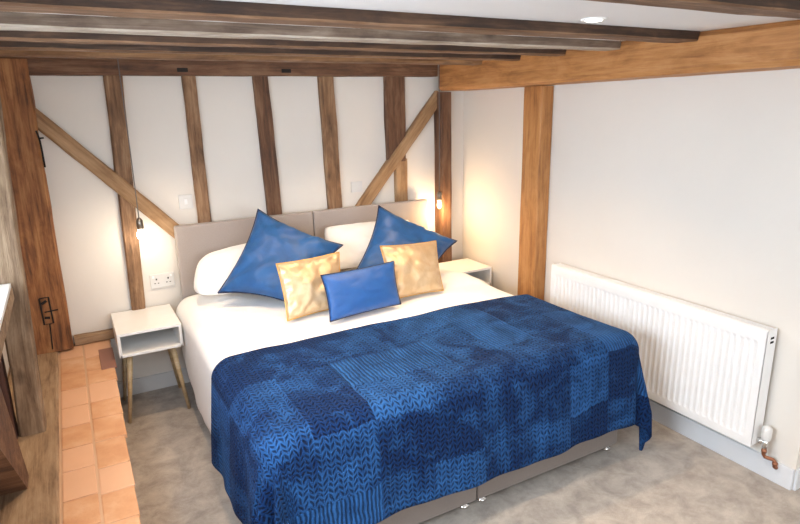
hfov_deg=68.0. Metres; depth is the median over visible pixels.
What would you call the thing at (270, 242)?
cushion
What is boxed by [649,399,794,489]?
baseboard
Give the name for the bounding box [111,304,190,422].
bedside table
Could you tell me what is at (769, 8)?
joist
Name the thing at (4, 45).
joist
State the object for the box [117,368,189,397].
baseboard
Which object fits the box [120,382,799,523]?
floor
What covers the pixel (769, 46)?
beam
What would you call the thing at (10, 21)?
joist
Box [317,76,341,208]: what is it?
stud
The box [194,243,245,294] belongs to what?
pillow
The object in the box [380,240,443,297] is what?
cushion
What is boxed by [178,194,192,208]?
light switch
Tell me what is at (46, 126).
brace
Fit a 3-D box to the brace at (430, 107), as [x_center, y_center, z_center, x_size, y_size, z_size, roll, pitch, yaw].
[-0.029,-0.750,4.248,0.804,0.916,0.050,-9,17,-28]
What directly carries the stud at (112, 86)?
on the sill at (90, 337)
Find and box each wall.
[2,342,8,376]
[30,65,463,381]
[462,68,799,487]
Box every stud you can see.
[103,76,145,309]
[181,76,211,222]
[252,76,281,215]
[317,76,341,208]
[383,77,405,160]
[394,158,407,201]
[434,92,451,262]
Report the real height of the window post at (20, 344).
1.554 m
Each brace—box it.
[0,387,28,495]
[36,108,178,238]
[355,90,437,205]
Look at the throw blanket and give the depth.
2.45 m
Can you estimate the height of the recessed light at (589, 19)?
0.009 m
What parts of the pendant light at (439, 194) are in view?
cord, bulb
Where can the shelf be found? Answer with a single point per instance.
(153, 341)
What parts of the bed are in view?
headboard panel, headboard panel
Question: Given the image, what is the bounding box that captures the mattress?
[176,265,513,433]
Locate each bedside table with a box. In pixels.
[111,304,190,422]
[439,258,491,284]
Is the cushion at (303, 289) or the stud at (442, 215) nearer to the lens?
the cushion at (303, 289)
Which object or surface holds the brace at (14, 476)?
on the floor timber
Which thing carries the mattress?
on the bed
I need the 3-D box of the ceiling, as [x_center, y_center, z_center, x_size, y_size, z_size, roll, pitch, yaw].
[0.818,-0.678,1.240,3.820,0.100,6.190,-9,17,-28]
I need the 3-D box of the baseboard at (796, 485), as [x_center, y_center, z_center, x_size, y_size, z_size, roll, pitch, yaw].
[1.950,0.960,2.768,0.377,0.105,0.013,-9,17,-28]
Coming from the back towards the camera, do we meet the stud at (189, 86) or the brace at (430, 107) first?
the brace at (430, 107)
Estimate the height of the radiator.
0.670 m
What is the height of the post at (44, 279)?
1.573 m
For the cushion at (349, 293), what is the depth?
3.14 m
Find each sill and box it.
[0,283,13,359]
[74,328,114,345]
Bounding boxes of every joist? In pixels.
[0,0,699,42]
[0,11,620,50]
[0,30,565,56]
[0,41,520,60]
[0,50,482,65]
[587,0,799,18]
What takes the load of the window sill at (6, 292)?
attached to the wall at (4, 351)
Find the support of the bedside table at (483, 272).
on the floor at (675, 478)
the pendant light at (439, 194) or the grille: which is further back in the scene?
the pendant light at (439, 194)
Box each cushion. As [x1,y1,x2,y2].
[217,209,342,300]
[276,252,339,320]
[320,261,400,321]
[357,205,456,268]
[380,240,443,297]
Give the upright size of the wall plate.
0.092 m
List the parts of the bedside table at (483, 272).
panel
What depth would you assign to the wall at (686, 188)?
3.02 m
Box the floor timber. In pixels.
[0,351,59,523]
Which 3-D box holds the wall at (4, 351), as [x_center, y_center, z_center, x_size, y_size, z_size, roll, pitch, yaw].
[-0.785,0.600,0.640,0.100,2.000,5.990,-9,17,-28]
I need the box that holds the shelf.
[120,328,182,357]
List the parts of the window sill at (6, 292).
sill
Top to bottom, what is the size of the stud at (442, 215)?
1.786 m
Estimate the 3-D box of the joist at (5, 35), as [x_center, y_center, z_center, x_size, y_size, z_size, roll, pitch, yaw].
[-0.365,-0.926,2.506,2.813,0.054,0.081,-9,17,-28]
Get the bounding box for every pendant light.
[117,59,145,239]
[437,74,441,208]
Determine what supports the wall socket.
attached to the wall at (85, 210)
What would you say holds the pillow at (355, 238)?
on the mattress
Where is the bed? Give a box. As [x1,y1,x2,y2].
[174,199,616,523]
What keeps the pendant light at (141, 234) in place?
hanging from the ceiling
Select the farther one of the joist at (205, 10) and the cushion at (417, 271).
the cushion at (417, 271)
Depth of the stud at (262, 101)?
3.77 m
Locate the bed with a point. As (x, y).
(193, 242)
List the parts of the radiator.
panel, panel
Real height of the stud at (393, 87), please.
0.582 m
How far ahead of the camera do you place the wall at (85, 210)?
3.63 m
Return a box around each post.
[0,58,73,354]
[0,97,46,436]
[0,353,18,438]
[517,86,553,299]
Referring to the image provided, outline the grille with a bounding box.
[557,263,774,329]
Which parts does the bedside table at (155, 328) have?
panel, leg, leg, leg, panel, leg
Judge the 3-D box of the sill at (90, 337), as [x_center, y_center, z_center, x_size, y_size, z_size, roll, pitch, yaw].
[-1.597,0.407,3.631,0.700,0.058,0.060,-10,17,-28]
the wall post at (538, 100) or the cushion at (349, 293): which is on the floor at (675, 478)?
the wall post at (538, 100)
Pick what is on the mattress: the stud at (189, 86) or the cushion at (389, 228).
the cushion at (389, 228)
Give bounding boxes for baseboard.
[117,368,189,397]
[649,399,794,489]
[792,468,799,490]
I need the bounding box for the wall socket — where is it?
[149,272,174,288]
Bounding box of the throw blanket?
[211,294,651,523]
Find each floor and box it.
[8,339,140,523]
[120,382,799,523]
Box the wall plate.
[0,57,437,76]
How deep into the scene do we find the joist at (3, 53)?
3.00 m
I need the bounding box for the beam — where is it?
[438,20,799,90]
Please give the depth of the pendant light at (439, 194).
4.30 m
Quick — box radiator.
[550,263,777,469]
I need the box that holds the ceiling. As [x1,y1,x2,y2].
[1,0,799,40]
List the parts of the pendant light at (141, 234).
cord, bulb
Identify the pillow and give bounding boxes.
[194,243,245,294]
[324,220,408,268]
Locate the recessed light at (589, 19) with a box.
[580,17,607,21]
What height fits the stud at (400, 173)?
0.625 m

